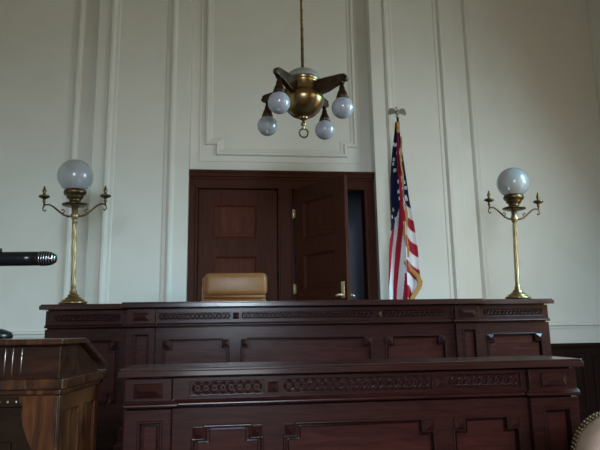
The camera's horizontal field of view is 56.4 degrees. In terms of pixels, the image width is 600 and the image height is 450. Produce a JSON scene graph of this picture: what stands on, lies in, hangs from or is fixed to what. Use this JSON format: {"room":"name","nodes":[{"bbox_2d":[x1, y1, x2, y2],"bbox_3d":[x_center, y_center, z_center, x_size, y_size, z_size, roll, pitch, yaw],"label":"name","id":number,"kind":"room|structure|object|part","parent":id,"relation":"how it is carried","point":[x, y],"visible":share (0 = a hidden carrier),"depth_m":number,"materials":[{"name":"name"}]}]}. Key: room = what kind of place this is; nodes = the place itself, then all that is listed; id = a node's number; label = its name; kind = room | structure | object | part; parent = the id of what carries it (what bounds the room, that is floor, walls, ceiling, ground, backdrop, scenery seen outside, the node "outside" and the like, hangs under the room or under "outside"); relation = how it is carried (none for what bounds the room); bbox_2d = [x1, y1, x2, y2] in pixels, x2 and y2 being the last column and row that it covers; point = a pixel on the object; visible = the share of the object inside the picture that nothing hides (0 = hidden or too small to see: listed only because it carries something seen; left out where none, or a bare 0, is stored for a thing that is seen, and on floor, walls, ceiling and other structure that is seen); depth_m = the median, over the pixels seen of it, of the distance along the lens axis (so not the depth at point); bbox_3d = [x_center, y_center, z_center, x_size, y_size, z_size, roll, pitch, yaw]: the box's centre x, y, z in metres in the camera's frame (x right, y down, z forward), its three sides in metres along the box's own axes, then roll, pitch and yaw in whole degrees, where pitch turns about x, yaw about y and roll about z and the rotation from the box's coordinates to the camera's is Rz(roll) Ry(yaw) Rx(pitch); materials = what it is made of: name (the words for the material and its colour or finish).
{"room":"courtroom","nodes":[
{"label":"courtroom","id":0,"kind":"room"},
{"bbox_2d":[0,0,599,342],"bbox_3d":[-0.250,-0.773,6.292,7.810,6.200,0.328,0,-10,-6],"label":"wall","id":1,"kind":"structure","parent":0,"point":[485,88],"depth_m":6.32,"materials":[{"name":"beige paint"}]},
{"bbox_2d":[10,331,44,336],"bbox_3d":[-3.268,1.089,5.535,1.660,0.060,0.032,0,-10,-6],"label":"rail","id":2,"kind":"object","parent":1,"relation":"attached to","point":[15,333],"depth_m":5.59,"materials":[{"name":"beige paint"}]},
{"bbox_2d":[197,189,277,300],"bbox_3d":[-0.659,0.640,5.939,0.848,2.093,0.127,0,-10,-6],"label":"door","id":3,"kind":"structure","parent":1,"relation":"in","point":[237,229],"depth_m":6.05,"materials":[{"name":"brown wood"}]},
{"bbox_3d":[-0.697,-0.035,6.096,0.469,0.386,0.057,0,-10,-6],"label":"panel","id":4,"kind":"part","parent":3,"relation":"part of","materials":[{"name":"brown wood"}]},
{"bbox_3d":[-0.688,0.523,5.993,0.469,0.391,0.057,0,-10,-6],"label":"panel","id":5,"kind":"part","parent":3,"relation":"part of","materials":[{"name":"brown wood"}]},
{"bbox_2d":[205,0,356,157],"bbox_3d":[-0.220,-2.154,6.570,1.733,2.808,0.032,0,-10,-6],"label":"trim","id":6,"kind":"structure","parent":1,"relation":"attached to","point":[209,140],"depth_m":6.40,"materials":[{"name":"beige paint"}]},
{"bbox_2d":[199,0,362,163],"bbox_3d":[-0.221,-2.140,6.579,1.852,2.922,0.009,0,-10,-6],"label":"trim","id":7,"kind":"structure","parent":1,"relation":"attached to","point":[202,0],"depth_m":6.39,"materials":[{"name":"beige paint"}]},
{"bbox_2d":[187,169,378,301],"bbox_3d":[-0.174,0.554,6.059,2.048,2.307,0.210,0,-10,-6],"label":"door frame","id":8,"kind":"structure","parent":1,"relation":"attached to","point":[285,183],"depth_m":6.12,"materials":[{"name":"brown wood"}]},
{"bbox_2d":[292,174,354,299],"bbox_3d":[0.213,0.584,5.710,0.196,2.093,0.803,8,-13,-39],"label":"door","id":9,"kind":"structure","parent":1,"relation":"in","point":[320,211],"depth_m":5.74,"materials":[{"name":"brown wood"}]},
{"bbox_3d":[0.206,-0.084,5.828,0.057,0.416,0.496,8,-13,-39],"label":"panel","id":10,"kind":"part","parent":9,"relation":"part of","materials":[{"name":"brown wood"}]},
{"bbox_3d":[0.215,0.462,5.728,0.057,0.386,0.496,8,-13,-39],"label":"panel","id":11,"kind":"part","parent":9,"relation":"part of","materials":[{"name":"brown wood"}]},
{"bbox_3d":[0.416,0.625,5.415,0.010,0.160,0.048,8,-13,-39],"label":"plate","id":12,"kind":"part","parent":9,"relation":"part of","materials":[{"name":"gold metal"}]},
{"bbox_2d":[549,322,599,327],"bbox_3d":[2.898,1.117,6.232,1.550,0.060,0.032,0,-10,-6],"label":"rail","id":13,"kind":"object","parent":1,"relation":"attached to","point":[574,324],"visible":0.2,"depth_m":6.25,"materials":[{"name":"beige paint"}]},
{"bbox_2d":[551,343,599,422],"bbox_3d":[2.912,1.788,6.079,1.550,0.985,0.090,0,-10,-6],"label":"wainscoting","id":14,"kind":"structure","parent":1,"relation":"attached to","point":[588,375],"depth_m":6.12,"materials":[{"name":"brown wood"}]},
{"bbox_2d":[292,193,364,299],"bbox_3d":[0.585,0.863,7.250,2.600,3.300,1.950,0,-10,-6],"label":"wall","id":15,"kind":"structure","parent":0,"point":[354,199],"depth_m":8.27,"materials":[{"name":"grey paint"}]},
{"bbox_2d":[586,0,599,116],"bbox_3d":[4.346,-1.757,1.333,0.200,6.200,11.400,0,-10,-6],"label":"wall","id":16,"kind":"structure","parent":0,"point":[593,6],"depth_m":6.86,"materials":[{"name":"beige paint"}]},
{"bbox_3d":[0.325,-4.887,1.378,8.210,0.100,11.650,0,-10,-6],"label":"ceiling","id":17,"kind":"structure","parent":0,"visible":0},
{"bbox_2d":[257,0,353,139],"bbox_3d":[-0.001,-2.424,4.338,0.598,3.667,0.598,2,-11,-13],"label":"chandelier","id":18,"kind":"object","parent":17,"relation":"hanging from","point":[302,97],"visible":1,"depth_m":3.96,"materials":[{"name":"gold metal"}]},
{"bbox_2d":[262,103,272,116],"bbox_3d":[-0.246,-0.875,4.222,0.086,0.132,0.086,0,-10,-6],"label":"socket","id":19,"kind":"object","parent":18,"relation":"attached to","point":[267,112],"depth_m":4.19,"materials":[{"name":"gold metal"}]},
{"bbox_3d":[-0.244,-0.743,4.198,0.152,0.152,0.152,0,-10,-6],"label":"globe","id":20,"kind":"part","parent":18,"relation":"part of","materials":[{"name":"white glass"}]},
{"bbox_3d":[-0.176,-0.943,4.190,0.266,0.111,0.044,-7,-12,31],"label":"arm","id":21,"kind":"part","parent":18,"relation":"part of","materials":[{"name":"gold metal"}]},
{"bbox_2d":[273,76,284,92],"bbox_3d":[-0.142,-0.955,3.795,0.086,0.132,0.086,0,-10,-6],"label":"socket","id":22,"kind":"object","parent":18,"relation":"attached to","point":[278,88],"depth_m":3.77,"materials":[{"name":"gold metal"}]},
{"bbox_3d":[-0.140,-0.823,3.771,0.152,0.152,0.152,0,-10,-6],"label":"globe","id":23,"kind":"part","parent":18,"relation":"part of","materials":[{"name":"white glass"}]},
{"bbox_3d":[-0.100,-1.002,3.876,0.044,0.111,0.266,-7,-12,31],"label":"arm","id":24,"kind":"part","parent":18,"relation":"part of","materials":[{"name":"gold metal"}]},
{"bbox_3d":[-0.005,-2.663,4.382,0.027,3.140,0.027,-4,-11,16],"label":"rod","id":25,"kind":"part","parent":18,"relation":"part of","materials":[{"name":"gold metal"}]},
{"bbox_3d":[0.023,-0.903,4.059,0.304,0.304,0.304,0,-10,-6],"label":"lamp shade","id":26,"kind":"part","parent":18,"relation":"part of","materials":[{"name":"gold metal"}]},
{"bbox_2d":[319,107,329,120],"bbox_3d":[0.189,-0.863,4.325,0.086,0.132,0.086,0,-10,-6],"label":"socket","id":27,"kind":"object","parent":18,"relation":"attached to","point":[324,116],"depth_m":4.29,"materials":[{"name":"gold metal"}]},
{"bbox_3d":[0.191,-0.731,4.301,0.152,0.152,0.152,0,-10,-6],"label":"globe","id":28,"kind":"part","parent":18,"relation":"part of","materials":[{"name":"white glass"}]},
{"bbox_3d":[0.144,-0.935,4.266,0.044,0.111,0.266,-7,-12,31],"label":"arm","id":29,"kind":"part","parent":18,"relation":"part of","materials":[{"name":"gold metal"}]},
{"bbox_3d":[0.220,-0.994,3.952,0.266,0.111,0.044,-7,-12,31],"label":"arm","id":30,"kind":"part","parent":18,"relation":"part of","materials":[{"name":"gold metal"}]},
{"bbox_2d":[336,82,347,97],"bbox_3d":[0.292,-0.943,3.898,0.086,0.132,0.086,0,-10,-6],"label":"socket","id":31,"kind":"object","parent":18,"relation":"attached to","point":[342,93],"depth_m":3.87,"materials":[{"name":"gold metal"}]},
{"bbox_3d":[0.294,-0.811,3.874,0.152,0.152,0.152,0,-10,-6],"label":"globe","id":32,"kind":"part","parent":18,"relation":"part of","materials":[{"name":"white glass"}]},
{"bbox_3d":[0.302,1.508,1.316,8.210,0.100,13.850,0,-10,-6],"label":"floor","id":33,"kind":"structure","parent":0,"visible":0},
{"bbox_2d":[0,338,106,449],"bbox_3d":[-1.132,1.006,1.992,0.705,1.176,0.462,-1,-10,-1],"label":"lectern","id":34,"kind":"object","parent":33,"relation":"on","point":[49,387],"visible":1,"depth_m":1.90,"materials":[{"name":"brown wood"}]},
{"bbox_3d":[-1.128,1.014,1.805,0.620,0.852,0.016,-1,-10,-1],"label":"panel","id":35,"kind":"part","parent":34,"relation":"part of","materials":[{"name":"brown wood"}]},
{"bbox_2d":[0,248,56,338],"bbox_3d":[-1.032,0.247,1.979,0.376,0.306,0.239,0,-10,-6],"label":"microphone","id":36,"kind":"object","parent":34,"relation":"on","point":[42,258],"visible":1,"depth_m":1.90,"materials":[{"name":"black plastic"}]},
{"bbox_2d":[38,251,55,265],"bbox_3d":[-0.867,0.116,1.927,0.052,0.052,0.052,0,-10,-6],"label":"grille","id":37,"kind":"object","parent":36,"relation":"attached to","point":[45,258],"depth_m":1.91,"materials":[{"name":"silver metal"}]},
{"bbox_3d":[-1.139,0.582,2.071,0.705,0.054,0.440,-1,-10,-1],"label":"moulding","id":38,"kind":"part","parent":34,"relation":"part of","materials":[{"name":"brown wood"}]},
{"bbox_3d":[-0.813,1.059,1.799,0.034,0.992,0.036,-1,-10,-1],"label":"corner post","id":39,"kind":"part","parent":34,"relation":"part of","materials":[{"name":"brown wood"}]},
{"bbox_3d":[-0.813,1.093,1.982,0.020,0.992,0.395,-1,-10,-1],"label":"frame","id":40,"kind":"part","parent":34,"relation":"part of","materials":[{"name":"brown wood"}]},
{"bbox_2d":[39,298,553,449],"bbox_3d":[0.056,1.343,4.587,4.239,1.413,0.607,0,-10,-6],"label":"bench","id":41,"kind":"object","parent":33,"relation":"on","point":[126,334],"visible":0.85,"depth_m":4.46,"materials":[{"name":"brown wood"}]},
{"bbox_2d":[39,159,110,303],"bbox_3d":[-1.910,0.048,4.712,0.545,1.235,0.292,-3,-11,13],"label":"globe lamp","id":42,"kind":"object","parent":41,"relation":"on","point":[75,176],"visible":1,"depth_m":4.70,"materials":[{"name":"gold metal"}]},
{"bbox_3d":[-2.046,-0.120,4.722,0.243,0.119,0.020,-1,-10,-10],"label":"lamp arm","id":43,"kind":"part","parent":42,"relation":"part of","materials":[{"name":"gold metal"}]},
{"bbox_3d":[-1.923,-0.415,4.798,0.292,0.292,0.292,-1,-10,-10],"label":"globe","id":44,"kind":"part","parent":42,"relation":"part of","materials":[{"name":"white glass"}]},
{"bbox_3d":[-1.770,-0.126,4.771,0.243,0.119,0.020,-1,-10,-10],"label":"lamp arm","id":45,"kind":"part","parent":42,"relation":"part of","materials":[{"name":"gold metal"}]},
{"bbox_3d":[-1.680,1.190,4.416,0.665,0.727,0.055,0,-10,-6],"label":"panel frame","id":46,"kind":"part","parent":41,"relation":"part of","materials":[{"name":"brown wood"}]},
{"bbox_3d":[-1.691,1.162,4.405,0.504,0.502,0.038,0,-10,-6],"label":"panel moulding","id":47,"kind":"part","parent":41,"relation":"part of","materials":[{"name":"brown wood"}]},
{"bbox_3d":[-1.694,1.166,4.426,0.454,0.452,0.038,0,-10,-6],"label":"panel","id":48,"kind":"part","parent":41,"relation":"part of","materials":[{"name":"brown wood"}]},
{"bbox_3d":[-1.206,1.141,4.234,0.129,0.627,0.038,0,-10,-6],"label":"pilaster moulding","id":49,"kind":"part","parent":41,"relation":"part of","materials":[{"name":"brown wood"}]},
{"bbox_3d":[-1.209,1.145,4.255,0.081,0.579,0.038,0,-10,-6],"label":"pilaster panel","id":50,"kind":"part","parent":41,"relation":"part of","materials":[{"name":"brown wood"}]},
{"bbox_3d":[-0.803,1.132,4.317,0.519,0.502,0.038,0,-10,-6],"label":"panel moulding","id":51,"kind":"part","parent":41,"relation":"part of","materials":[{"name":"brown wood"}]},
{"bbox_3d":[-0.805,1.135,4.339,0.469,0.452,0.038,0,-10,-6],"label":"panel","id":52,"kind":"part","parent":41,"relation":"part of","materials":[{"name":"brown wood"}]},
{"bbox_3d":[0.062,0.795,4.556,4.155,0.026,0.302,0,-10,-6],"label":"moulding","id":53,"kind":"part","parent":41,"relation":"part of","materials":[{"name":"brown wood"}]},
{"bbox_3d":[0.078,1.163,4.427,2.400,0.727,0.055,0,-10,-6],"label":"panel frame","id":54,"kind":"part","parent":41,"relation":"part of","materials":[{"name":"brown wood"}]},
{"bbox_3d":[0.055,1.140,4.436,1.001,0.452,0.038,0,-10,-6],"label":"panel","id":55,"kind":"part","parent":41,"relation":"part of","materials":[{"name":"brown wood"}]},
{"bbox_3d":[0.058,1.136,4.415,1.051,0.502,0.038,0,-10,-6],"label":"panel moulding","id":56,"kind":"part","parent":41,"relation":"part of","materials":[{"name":"brown wood"}]},
{"bbox_3d":[0.939,1.144,4.536,0.459,0.452,0.038,0,-10,-6],"label":"panel","id":57,"kind":"part","parent":41,"relation":"part of","materials":[{"name":"brown wood"}]},
{"bbox_3d":[0.941,1.140,4.514,0.509,0.502,0.038,0,-10,-6],"label":"panel moulding","id":58,"kind":"part","parent":41,"relation":"part of","materials":[{"name":"brown wood"}]},
{"bbox_3d":[1.385,1.157,4.549,0.071,0.579,0.038,0,-10,-6],"label":"pilaster panel","id":59,"kind":"part","parent":41,"relation":"part of","materials":[{"name":"brown wood"}]},
{"bbox_3d":[1.387,1.153,4.527,0.119,0.627,0.038,0,-10,-6],"label":"pilaster moulding","id":60,"kind":"part","parent":41,"relation":"part of","materials":[{"name":"brown wood"}]},
{"bbox_2d":[484,167,542,298],"bbox_3d":[1.951,0.066,5.051,0.508,1.201,0.283,-5,-11,20],"label":"globe lamp","id":61,"kind":"object","parent":41,"relation":"on","point":[512,183],"visible":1,"depth_m":5.03,"materials":[{"name":"gold metal"}]},
{"bbox_3d":[1.813,-0.106,5.073,0.225,0.116,0.019,2,-11,-3],"label":"lamp arm","id":62,"kind":"part","parent":61,"relation":"part of","materials":[{"name":"gold metal"}]},
{"bbox_3d":[1.950,-0.385,5.132,0.284,0.284,0.284,2,-11,-3],"label":"globe","id":63,"kind":"part","parent":61,"relation":"part of","materials":[{"name":"white glass"}]},
{"bbox_3d":[2.072,-0.097,5.085,0.225,0.116,0.019,2,-11,-3],"label":"lamp arm","id":64,"kind":"part","parent":61,"relation":"part of","materials":[{"name":"gold metal"}]},
{"bbox_3d":[1.810,1.164,4.724,0.444,0.452,0.038,0,-10,-6],"label":"panel","id":65,"kind":"part","parent":41,"relation":"part of","materials":[{"name":"brown wood"}]},
{"bbox_3d":[1.813,1.160,4.702,0.494,0.502,0.038,0,-10,-6],"label":"panel moulding","id":66,"kind":"part","parent":41,"relation":"part of","materials":[{"name":"brown wood"}]},
{"bbox_3d":[1.797,1.188,4.710,0.670,0.727,0.055,0,-10,-6],"label":"panel frame","id":67,"kind":"part","parent":41,"relation":"part of","materials":[{"name":"brown wood"}]},
{"bbox_2d":[117,355,583,449],"bbox_3d":[0.253,1.131,2.432,2.014,1.045,0.347,0,-10,-6],"label":"desk","id":68,"kind":"object","parent":33,"relation":"on","point":[496,402],"visible":1,"depth_m":2.40,"materials":[{"name":"brown wood"}]},
{"bbox_3d":[-0.606,1.077,2.232,0.102,0.571,0.038,0,-10,-6],"label":"pilaster moulding","id":69,"kind":"part","parent":68,"relation":"part of","materials":[{"name":"brown wood"}]},
{"bbox_3d":[-0.608,1.081,2.253,0.054,0.523,0.038,0,-10,-6],"label":"pilaster panel","id":70,"kind":"part","parent":68,"relation":"part of","materials":[{"name":"brown wood"}]},
{"bbox_3d":[-0.298,1.078,2.297,0.302,0.503,0.038,0,-10,-6],"label":"panel moulding","id":71,"kind":"part","parent":68,"relation":"part of","materials":[{"name":"brown wood"}]},
{"bbox_3d":[-0.300,1.082,2.319,0.252,0.453,0.038,0,-10,-6],"label":"panel","id":72,"kind":"part","parent":68,"relation":"part of","materials":[{"name":"brown wood"}]},
{"bbox_3d":[0.243,1.097,2.370,1.550,0.671,0.055,0,-10,-6],"label":"panel frame","id":73,"kind":"part","parent":68,"relation":"part of","materials":[{"name":"brown wood"}]},
{"bbox_3d":[0.258,0.739,2.406,1.960,0.026,0.107,0,-10,-6],"label":"moulding","id":74,"kind":"part","parent":68,"relation":"part of","materials":[{"name":"brown wood"}]},
{"bbox_3d":[0.257,1.084,2.382,0.614,0.453,0.038,0,-10,-6],"label":"panel","id":75,"kind":"part","parent":68,"relation":"part of","materials":[{"name":"brown wood"}]},
{"bbox_3d":[0.260,1.080,2.360,0.664,0.503,0.038,0,-10,-6],"label":"panel moulding","id":76,"kind":"part","parent":68,"relation":"part of","materials":[{"name":"brown wood"}]},
{"bbox_3d":[0.816,1.087,2.445,0.265,0.453,0.038,0,-10,-6],"label":"panel","id":77,"kind":"part","parent":68,"relation":"part of","materials":[{"name":"brown wood"}]},
{"bbox_3d":[0.818,1.083,2.423,0.315,0.503,0.038,0,-10,-6],"label":"panel moulding","id":78,"kind":"part","parent":68,"relation":"part of","materials":[{"name":"brown wood"}]},
{"bbox_3d":[1.136,1.089,2.450,0.088,0.523,0.038,0,-10,-6],"label":"pilaster panel","id":79,"kind":"part","parent":68,"relation":"part of","materials":[{"name":"brown wood"}]},
{"bbox_3d":[1.138,1.085,2.429,0.136,0.571,0.038,0,-10,-6],"label":"pilaster moulding","id":80,"kind":"part","parent":68,"relation":"part of","materials":[{"name":"brown wood"}]},
{"bbox_2d":[570,411,599,449],"bbox_3d":[1.077,1.090,1.938,0.500,0.927,0.538,1,-11,-9],"label":"upholstered chair","id":81,"kind":"object","parent":33,"relation":"on","point":[587,435],"visible":1,"depth_m":1.79,"materials":[{"name":"beige leather"}]},
{"bbox_3d":[1.098,0.817,1.831,0.456,0.406,0.030,1,-11,-9],"label":"frame","id":82,"kind":"part","parent":81,"relation":"part of","materials":[{"name":"gold metal"}]},
{"bbox_3d":[-0.113,2.048,6.162,4.180,0.600,3.290,0,-10,-6],"label":"floor","id":83,"kind":"structure","parent":33,"relation":"on","visible":0},
{"bbox_2d":[202,273,266,300],"bbox_3d":[-0.604,0.989,5.125,0.730,1.121,0.530,0,-10,-6],"label":"office chair","id":84,"kind":"object","parent":83,"relation":"on","point":[215,286],"visible":0.34,"depth_m":5.26,"materials":[{"name":"beige leather"}]},
{"bbox_3d":[-0.619,0.898,5.284,0.598,0.440,0.110,0,-10,-6],"label":"backrest","id":85,"kind":"part","parent":84,"relation":"part of","materials":[{"name":"beige leather"}]},
{"bbox_2d":[388,107,422,298],"bbox_3d":[1.034,0.168,5.685,0.357,2.888,0.344,0,-10,-6],"label":"flag","id":86,"kind":"object","parent":83,"relation":"on","point":[405,280],"visible":0.94,"depth_m":5.65,"materials":[{"name":"multicoloured fabric"}]}
]}

